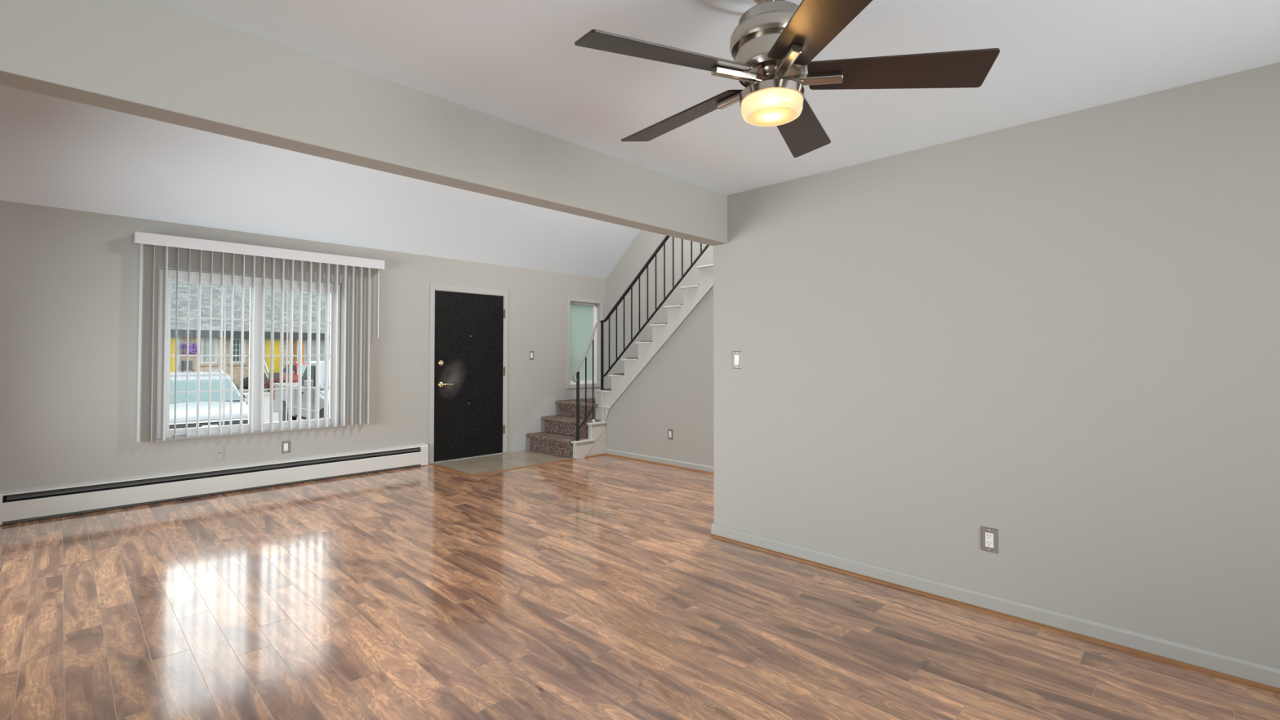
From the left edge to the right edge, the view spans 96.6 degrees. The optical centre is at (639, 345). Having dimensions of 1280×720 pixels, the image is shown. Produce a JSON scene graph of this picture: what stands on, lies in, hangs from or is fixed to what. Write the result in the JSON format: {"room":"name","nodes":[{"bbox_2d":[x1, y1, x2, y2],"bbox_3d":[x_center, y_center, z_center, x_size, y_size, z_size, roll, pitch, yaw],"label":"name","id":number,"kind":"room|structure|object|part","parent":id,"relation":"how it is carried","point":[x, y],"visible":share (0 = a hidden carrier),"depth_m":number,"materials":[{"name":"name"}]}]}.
{"room":"living room","nodes":[
{"label":"living room","id":0,"kind":"room"},
{"bbox_2d":[0,200,606,523],"bbox_3d":[-2.997,0.172,6.196,0.160,2.800,7.250,-1,-2,45],"label":"wall","id":1,"kind":"structure","parent":0,"point":[69,279],"depth_m":4.83,"materials":[{"name":"paint"}]},
{"bbox_2d":[213,445,223,460],"bbox_3d":[-3.839,0.981,5.201,0.013,0.126,0.073,-1,-2,45],"label":"cable jack","id":2,"kind":"object","parent":1,"relation":"attached to","point":[218,450],"visible":1,"depth_m":5.20,"materials":[{"name":"paint"}]},
{"bbox_2d":[154,266,344,444],"bbox_3d":[-3.661,0.100,5.478,0.142,1.535,1.523,-1,-2,45],"label":"window","id":3,"kind":"structure","parent":1,"relation":"in","point":[180,437],"depth_m":5.39,"materials":[{"name":"white plastic"}]},
{"bbox_3d":[-3.942,0.093,5.245,0.048,1.370,0.637,-1,-2,45],"label":"sash","id":4,"kind":"part","parent":3,"relation":"part of","materials":[{"name":"white plastic"}]},
{"bbox_3d":[-3.636,0.830,5.439,0.072,0.020,1.523,-1,-2,45],"label":"sill","id":5,"kind":"part","parent":3,"relation":"part of","materials":[{"name":"paint"}]},
{"bbox_2d":[133,231,384,442],"bbox_3d":[-3.512,-0.050,5.469,0.126,1.753,2.025,-1,-2,45],"label":"vertical blind","id":6,"kind":"object","parent":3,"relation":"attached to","point":[140,237],"visible":1,"depth_m":5.50,"materials":[{"name":"white plastic"}]},
{"bbox_3d":[-3.446,0.103,5.750,0.048,1.370,0.638,-1,-2,45],"label":"sash","id":7,"kind":"part","parent":3,"relation":"part of","materials":[{"name":"white plastic"}]},
{"bbox_2d":[281,440,289,453],"bbox_3d":[-3.465,0.998,5.583,0.009,0.118,0.074,-1,-2,45],"label":"power outlet","id":8,"kind":"object","parent":1,"relation":"attached to","point":[285,444],"visible":1,"depth_m":5.58,"materials":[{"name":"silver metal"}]},
{"bbox_2d":[284,443,288,450],"bbox_3d":[-3.465,0.998,5.582,0.008,0.070,0.036,-1,-2,45],"label":"socket","id":9,"kind":"object","parent":8,"relation":"attached to","point":[286,445],"depth_m":5.58,"materials":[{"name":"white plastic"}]},
{"bbox_2d":[428,283,507,463],"bbox_3d":[-2.100,0.339,7.023,0.154,2.098,1.045,-1,-2,45],"label":"door","id":10,"kind":"structure","parent":1,"relation":"in","point":[468,331],"depth_m":6.99,"materials":[{"name":"paint"}]},
{"bbox_3d":[-2.335,0.465,6.722,0.048,0.068,0.068,-1,-2,45],"label":"handle","id":11,"kind":"part","parent":10,"relation":"part of","materials":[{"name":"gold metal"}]},
{"bbox_2d":[528,351,533,359],"bbox_3d":[-1.453,0.137,7.643,0.011,0.118,0.074,-1,-2,45],"label":"light switch","id":12,"kind":"object","parent":1,"relation":"attached to","point":[531,353],"visible":1,"depth_m":7.64,"materials":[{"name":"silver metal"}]},
{"bbox_2d":[566,296,603,388],"bbox_3d":[-0.832,-0.030,8.347,0.114,1.308,0.685,-1,-2,45],"label":"window","id":13,"kind":"structure","parent":1,"relation":"in","point":[581,317],"depth_m":8.35,"materials":[{"name":"paint"}]},
{"bbox_3d":[-0.862,-0.033,8.352,0.004,1.109,0.457,-1,-2,45],"label":"pane","id":14,"kind":"part","parent":13,"relation":"part of","materials":[{"name":"clear glass"}]},
{"bbox_3d":[-0.850,-0.028,8.367,0.060,1.189,0.568,-1,-2,45],"label":"frame","id":15,"kind":"part","parent":13,"relation":"part of","materials":[{"name":"white plastic"}]},
{"bbox_2d":[0,84,640,279],"bbox_3d":[-1.093,-2.291,4.370,5.224,2.447,7.250,-1,-2,45],"label":"ceiling","id":16,"kind":"structure","parent":0,"point":[55,152],"depth_m":5.13,"materials":[{"name":"paint"}]},
{"bbox_2d":[0,0,727,245],"bbox_3d":[-0.971,-1.065,2.424,0.128,0.674,4.362,-1,-2,45],"label":"ceiling beam","id":17,"kind":"structure","parent":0,"point":[153,60],"depth_m":2.08,"materials":[{"name":"paint"}]},
{"bbox_2d":[0,449,1279,719],"bbox_3d":[0.162,1.407,3.062,8.903,0.206,7.130,-1,-2,45],"label":"floor","id":18,"kind":"structure","parent":0,"point":[595,588],"depth_m":2.67,"materials":[{"name":"laminate"}]},
{"bbox_2d":[0,443,428,524],"bbox_3d":[-3.620,1.229,5.375,0.073,0.241,3.335,-1,-2,45],"label":"baseboard heater","id":19,"kind":"object","parent":18,"relation":"on","point":[38,502],"visible":1,"depth_m":5.01,"materials":[{"name":"metal"}]},
{"bbox_3d":[-3.625,1.228,5.374,0.068,0.235,3.177,-1,-2,45],"label":"panel","id":20,"kind":"part","parent":19,"relation":"part of","materials":[{"name":"metal"}]},
{"bbox_2d":[428,463,473,476],"bbox_3d":[-2.092,1.369,6.273,0.968,0.010,0.043,-1,-2,45],"label":"trim","id":21,"kind":"structure","parent":18,"relation":"on","point":[433,464],"depth_m":6.25,"materials":[{"name":"brown wood"}]},
{"bbox_2d":[469,457,577,476],"bbox_3d":[-1.270,1.372,6.441,0.043,0.010,1.425,-1,-2,45],"label":"trim","id":22,"kind":"structure","parent":18,"relation":"on","point":[574,458],"depth_m":6.38,"materials":[{"name":"wood"}]},
{"bbox_2d":[512,264,713,458],"bbox_3d":[0.410,-0.565,6.572,4.188,3.888,1.634,-1,-2,45],"label":"staircase","id":23,"kind":"structure","parent":18,"relation":"on","point":[551,428],"depth_m":7.18,"materials":[{"name":"wood"}]},
{"bbox_2d":[572,235,709,440],"bbox_3d":[0.655,-1.188,5.941,3.780,4.680,0.568,-1,-2,45],"label":"stair railing","id":24,"kind":"object","parent":23,"relation":"on","point":[663,242],"visible":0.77,"depth_m":7.00,"materials":[{"name":"black metal"}]},
{"bbox_3d":[-0.763,0.750,7.010,0.028,0.848,0.028,-1,-2,45],"label":"newel post","id":25,"kind":"part","parent":24,"relation":"part of","materials":[{"name":"black metal"}]},
{"bbox_3d":[-0.659,0.069,7.174,0.054,0.782,0.524,-1,-1,35],"label":"handrail","id":26,"kind":"part","parent":24,"relation":"part of","materials":[{"name":"metal"}]},
{"bbox_3d":[-0.669,0.907,7.120,0.037,0.270,0.283,-1,-1,37],"label":"rail","id":27,"kind":"part","parent":24,"relation":"part of","materials":[{"name":"black metal"}]},
{"bbox_3d":[-0.493,0.142,7.415,0.028,0.883,0.028,-1,-2,45],"label":"newel post","id":28,"kind":"part","parent":24,"relation":"part of","materials":[{"name":"black metal"}]},
{"bbox_3d":[0.835,-1.923,6.138,3.780,3.202,0.056,-1,-2,45],"label":"handrail","id":29,"kind":"part","parent":24,"relation":"part of","materials":[{"name":"black metal"}]},
{"bbox_3d":[0.850,-1.231,6.121,3.750,3.238,0.026,-1,-2,45],"label":"rail","id":30,"kind":"part","parent":24,"relation":"part of","materials":[{"name":"black metal"}]},
{"bbox_3d":[0.709,-0.560,6.173,3.117,2.733,0.024,-1,-2,45],"label":"stringer molding","id":31,"kind":"part","parent":23,"relation":"part of","materials":[{"name":"white paint"}]},
{"bbox_2d":[605,286,713,466],"bbox_3d":[1.015,-0.641,5.925,4.027,4.014,0.050,-1,-2,45],"label":"wall","id":32,"kind":"structure","parent":0,"point":[674,391],"depth_m":6.46,"materials":[{"name":"paint"}]},
{"bbox_2d":[585,453,713,474],"bbox_3d":[0.873,1.355,5.736,4.020,0.015,0.337,-1,-2,45],"label":"trim","id":33,"kind":"structure","parent":32,"relation":"attached to","point":[679,467],"depth_m":6.67,"materials":[{"name":"brown wood"}]},
{"bbox_2d":[604,448,713,472],"bbox_3d":[0.992,1.328,5.865,4.030,0.074,0.013,-1,-2,45],"label":"baseboard","id":34,"kind":"structure","parent":32,"relation":"attached to","point":[672,462],"depth_m":6.59,"materials":[{"name":"paint"}]},
{"bbox_2d":[667,428,672,439],"bbox_3d":[0.345,1.018,6.511,0.074,0.118,0.009,-1,-2,45],"label":"power outlet","id":35,"kind":"object","parent":32,"relation":"attached to","point":[669,431],"visible":1,"depth_m":6.51,"materials":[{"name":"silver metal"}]},
{"bbox_2d":[606,229,713,388],"bbox_3d":[1.309,-1.114,6.957,5.264,5.400,0.160,-1,-2,45],"label":"wall","id":36,"kind":"structure","parent":0,"point":[645,243],"depth_m":8.08,"materials":[{"name":"paint"}]},
{"bbox_2d":[154,0,1279,195],"bbox_3d":[0.753,-1.147,0.697,4.793,0.100,4.637,-1,-2,45],"label":"ceiling","id":37,"kind":"structure","parent":0,"point":[520,62],"depth_m":2.12,"materials":[{"name":"paint"}]},
{"bbox_2d":[699,0,802,14],"bbox_3d":[0.368,-1.073,1.600,0.512,0.011,0.512,-1,-2,45],"label":"ceiling medallion","id":38,"kind":"object","parent":37,"relation":"attached to","point":[735,6],"visible":0.4,"depth_m":1.79,"materials":[{"name":"paint"}]},
{"bbox_2d":[574,0,999,157],"bbox_3d":[0.345,-0.852,1.621,1.056,0.432,1.100,-1,-2,45],"label":"ceiling fan","id":39,"kind":"object","parent":38,"relation":"hanging from","point":[774,43],"visible":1,"depth_m":1.52,"materials":[{"name":"brown wood"}]},
{"bbox_3d":[0.077,-0.735,1.442,0.468,0.056,0.133,0,-1,-24],"label":"blade","id":40,"kind":"part","parent":39,"relation":"part of","materials":[{"name":"brown wood"}]},
{"bbox_3d":[0.146,-0.727,1.833,0.471,0.056,0.133,-1,-2,45],"label":"blade","id":41,"kind":"part","parent":39,"relation":"part of","materials":[{"name":"brown wood"}]},
{"bbox_3d":[0.321,-0.733,1.572,0.067,0.020,0.024,1,-1,-25],"label":"blade arm","id":42,"kind":"part","parent":39,"relation":"part of","materials":[{"name":"silver metal"}]},
{"bbox_3d":[0.368,-0.658,1.592,0.169,0.044,0.169,-1,-2,45],"label":"lamp shade","id":43,"kind":"part","parent":39,"relation":"part of","materials":[{"name":"white glass"}]},
{"bbox_3d":[0.374,-0.734,1.542,0.024,0.020,0.067,0,-1,-7],"label":"blade arm","id":44,"kind":"part","parent":39,"relation":"part of","materials":[{"name":"silver metal"}]},
{"bbox_3d":[0.418,-0.733,1.583,0.067,0.020,0.024,0,-1,11],"label":"blade arm","id":45,"kind":"part","parent":39,"relation":"part of","materials":[{"name":"silver metal"}]},
{"bbox_3d":[0.514,-0.726,1.886,0.133,0.056,0.468,-1,-1,30],"label":"blade","id":46,"kind":"part","parent":39,"relation":"part of","materials":[{"name":"brown wood"}]},
{"bbox_3d":[0.421,-0.738,1.270,0.133,0.056,0.468,0,-1,-6],"label":"blade","id":47,"kind":"part","parent":39,"relation":"part of","materials":[{"name":"brown wood"}]},
{"bbox_3d":[0.692,-0.733,1.544,0.468,0.056,0.133,0,-1,12],"label":"blade","id":48,"kind":"part","parent":39,"relation":"part of","materials":[{"name":"brown wood"}]},
{"bbox_2d":[713,62,1279,668],"bbox_3d":[2.300,-0.004,2.324,4.901,2.800,0.115,-1,-2,45],"label":"wall","id":49,"kind":"structure","parent":0,"point":[1060,335],"depth_m":2.67,"materials":[{"name":"paint"}]},
{"bbox_2d":[733,351,742,368],"bbox_3d":[0.654,0.100,3.854,0.074,0.118,0.011,-1,-2,45],"label":"light switch","id":50,"kind":"object","parent":49,"relation":"attached to","point":[737,359],"visible":1,"depth_m":3.85,"materials":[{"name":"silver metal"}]},
{"bbox_2d":[981,526,998,553],"bbox_3d":[1.713,0.955,2.796,0.074,0.118,0.009,-1,-2,45],"label":"power outlet","id":51,"kind":"object","parent":49,"relation":"attached to","point":[989,536],"visible":1,"depth_m":2.79,"materials":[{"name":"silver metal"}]},
{"bbox_2d":[985,532,993,547],"bbox_3d":[1.712,0.955,2.796,0.036,0.070,0.008,-1,-2,45],"label":"socket","id":52,"kind":"object","parent":51,"relation":"attached to","point":[988,535],"depth_m":2.79,"materials":[{"name":"white plastic"}]},
{"bbox_2d":[709,533,1279,693],"bbox_3d":[2.182,1.288,2.307,4.761,0.015,0.015,-1,-2,45],"label":"trim","id":53,"kind":"structure","parent":49,"relation":"attached to","point":[1249,682],"depth_m":2.64,"materials":[{"name":"brown wood"}]},
{"bbox_2d":[711,523,1279,688],"bbox_3d":[2.194,1.253,2.314,4.753,0.081,0.013,-1,-2,45],"label":"baseboard","id":54,"kind":"structure","parent":49,"relation":"attached to","point":[1237,667],"depth_m":2.65,"materials":[{"name":"paint"}]},
{"label":"outside","id":55,"kind":"structure","parent":0,"visible":0},
{"bbox_3d":[-34.676,3.019,48.114,43.000,0.250,100.000,-1,-2,45],"label":"lawn","id":56,"kind":"structure","parent":55,"visible":0},
{"bbox_2d":[243,377,248,389],"bbox_3d":[-23.006,2.260,33.602,0.950,0.811,0.960,-1,-2,45],"label":"shrub","id":57,"kind":"object","parent":56,"relation":"on","point":[245,380],"visible":0.31,"depth_m":33.23,"materials":[{"name":"plant"}]},
{"bbox_2d":[169,280,329,388],"bbox_3d":[-27.183,-1.498,42.229,15.060,8.850,47.000,-1,-2,45],"label":"house","id":58,"kind":"structure","parent":56,"relation":"on","point":[182,324],"depth_m":35.56,"materials":[{"name":"beige brick"}]},
{"bbox_3d":[-26.799,0.643,32.554,0.080,2.050,0.562,-1,-2,45],"label":"house door","id":59,"kind":"part","parent":58,"relation":"part of","materials":[{"name":"yellow paint"}]},
{"bbox_3d":[-26.828,0.639,32.582,0.080,2.300,0.822,-1,-2,45],"label":"door frame","id":60,"kind":"part","parent":58,"relation":"part of","materials":[{"name":"wood"}]},
{"bbox_2d":[179,337,200,354],"bbox_3d":[-26.059,0.026,33.004,0.910,1.059,0.886,0,-1,18],"label":"hanging flower basket","id":61,"kind":"object","parent":58,"relation":"hanging from","point":[193,348],"visible":0.89,"depth_m":32.80,"materials":[{"name":"purple plant"}]},
{"bbox_3d":[-25.549,0.303,33.823,0.020,1.300,0.517,-1,-2,45],"label":"pane","id":62,"kind":"part","parent":58,"relation":"part of","materials":[{"name":"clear glass"}]},
{"bbox_3d":[-25.567,1.163,33.824,0.080,0.140,0.897,-1,-2,45],"label":"sill","id":63,"kind":"part","parent":58,"relation":"part of","materials":[{"name":"brick"}]},
{"bbox_3d":[-24.557,0.313,34.832,0.020,1.280,0.552,-1,-2,45],"label":"pane","id":64,"kind":"part","parent":58,"relation":"part of","materials":[{"name":"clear glass"}]},
{"bbox_3d":[-24.575,1.163,34.833,0.080,0.140,0.932,-1,-2,45],"label":"sill","id":65,"kind":"part","parent":58,"relation":"part of","materials":[{"name":"brick"}]},
{"bbox_3d":[-23.295,0.709,36.170,0.080,2.300,1.021,-1,-2,45],"label":"door frame","id":66,"kind":"part","parent":58,"relation":"part of","materials":[{"name":"wood"}]},
{"bbox_3d":[-23.267,0.714,36.142,0.080,2.050,0.761,-1,-2,45],"label":"house door","id":67,"kind":"part","parent":58,"relation":"part of","materials":[{"name":"yellow paint"}]},
{"bbox_3d":[-22.191,0.726,37.021,0.060,2.300,0.120,-1,-2,45],"label":"post","id":68,"kind":"part","parent":58,"relation":"part of","materials":[{"name":"white wood"}]},
{"bbox_3d":[-22.212,0.729,37.170,0.220,2.300,0.475,-1,-2,45],"label":"orange panel","id":69,"kind":"part","parent":58,"relation":"part of","materials":[{"name":"paint"}]},
{"bbox_3d":[-21.191,0.390,38.251,0.020,1.300,2.122,-1,-2,45],"label":"pane","id":70,"kind":"part","parent":58,"relation":"part of","materials":[{"name":"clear glass"}]},
{"bbox_2d":[263,357,288,388],"bbox_3d":[-22.527,1.698,35.349,2.140,1.890,1.465,-1,-2,45],"label":"porch steps","id":71,"kind":"structure","parent":56,"relation":"on","point":[267,375],"depth_m":34.94,"materials":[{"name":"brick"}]},
{"bbox_3d":[-22.997,1.615,34.925,1.886,1.740,0.080,-1,-2,45],"label":"railing","id":72,"kind":"part","parent":71,"relation":"part of","materials":[{"name":"white metal"}]},
{"bbox_3d":[-25.926,2.237,32.498,1.400,0.800,1.402,-1,-2,45],"label":"trim","id":73,"kind":"structure","parent":56,"relation":"on","visible":0},
{"bbox_2d":[181,360,193,371],"bbox_3d":[-25.934,1.366,32.691,0.500,0.950,0.500,-1,-2,45],"label":"patio chair","id":74,"kind":"object","parent":73,"relation":"on","point":[184,363],"visible":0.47,"depth_m":32.80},
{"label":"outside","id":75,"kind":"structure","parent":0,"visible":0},
{"bbox_2d":[244,395,302,422],"bbox_3d":[-8.615,2.641,22.464,30.136,0.200,100.000,-1,-2,45],"label":"parking lot","id":76,"kind":"structure","parent":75,"point":[266,398],"depth_m":21.27,"materials":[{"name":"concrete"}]},
{"bbox_2d":[168,368,248,429],"bbox_3d":[-9.913,1.476,12.565,4.805,1.836,2.240,-1,-2,45],"label":"car","id":77,"kind":"object","parent":76,"relation":"on","point":[181,376],"visible":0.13,"depth_m":11.82,"materials":[{"name":"white paint"}]},
{"bbox_2d":[168,418,248,429],"bbox_3d":[-8.235,1.674,10.902,0.064,0.448,1.257,-1,-2,45],"label":"grille","id":78,"kind":"object","parent":77,"relation":"attached to","point":[202,422],"depth_m":10.82,"materials":[{"name":"silver metal"}]},
{"bbox_2d":[283,361,306,382],"bbox_3d":[-18.606,1.861,32.176,4.795,1.836,2.240,-1,-2,45],"label":"suv","id":79,"kind":"object","parent":76,"relation":"on","point":[295,372],"visible":0.05,"depth_m":31.58,"materials":[{"name":"red paint"}]},
{"bbox_2d":[272,360,328,421],"bbox_3d":[-8.328,1.448,15.862,5.800,2.034,2.400,-1,-2,45],"label":"pickup truck","id":80,"kind":"object","parent":76,"relation":"on","point":[295,384],"visible":0.12,"depth_m":14.97,"materials":[{"name":"white paint"}]},
{"bbox_3d":[-8.993,1.664,15.104,2.950,0.025,0.017,-1,-2,45],"label":"molding","id":81,"kind":"part","parent":80,"relation":"part of","materials":[{"name":"silver metal"}]},
{"bbox_2d":[303,380,313,389],"bbox_3d":[-8.309,0.991,14.308,0.100,0.220,0.200,-1,-2,45],"label":"mirror","id":82,"kind":"object","parent":80,"relation":"attached to","point":[305,381],"depth_m":14.25,"materials":[{"name":"white paint"}]},
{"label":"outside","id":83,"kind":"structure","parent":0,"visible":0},
{"bbox_2d":[243,391,270,396],"bbox_3d":[-18.855,2.728,32.544,1.400,0.220,100.000,-1,-2,45],"label":"sidewalk","id":84,"kind":"structure","parent":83,"point":[265,393],"depth_m":30.48,"materials":[{"name":"concrete"}]},
{"bbox_2d":[263,377,284,391],"bbox_3d":[-20.070,2.190,31.322,0.933,0.911,0.920,-1,-2,45],"label":"shrub","id":85,"kind":"object","parent":84,"relation":"on","point":[267,385],"visible":0.32,"depth_m":31.06,"materials":[{"name":"plant"}]}
]}

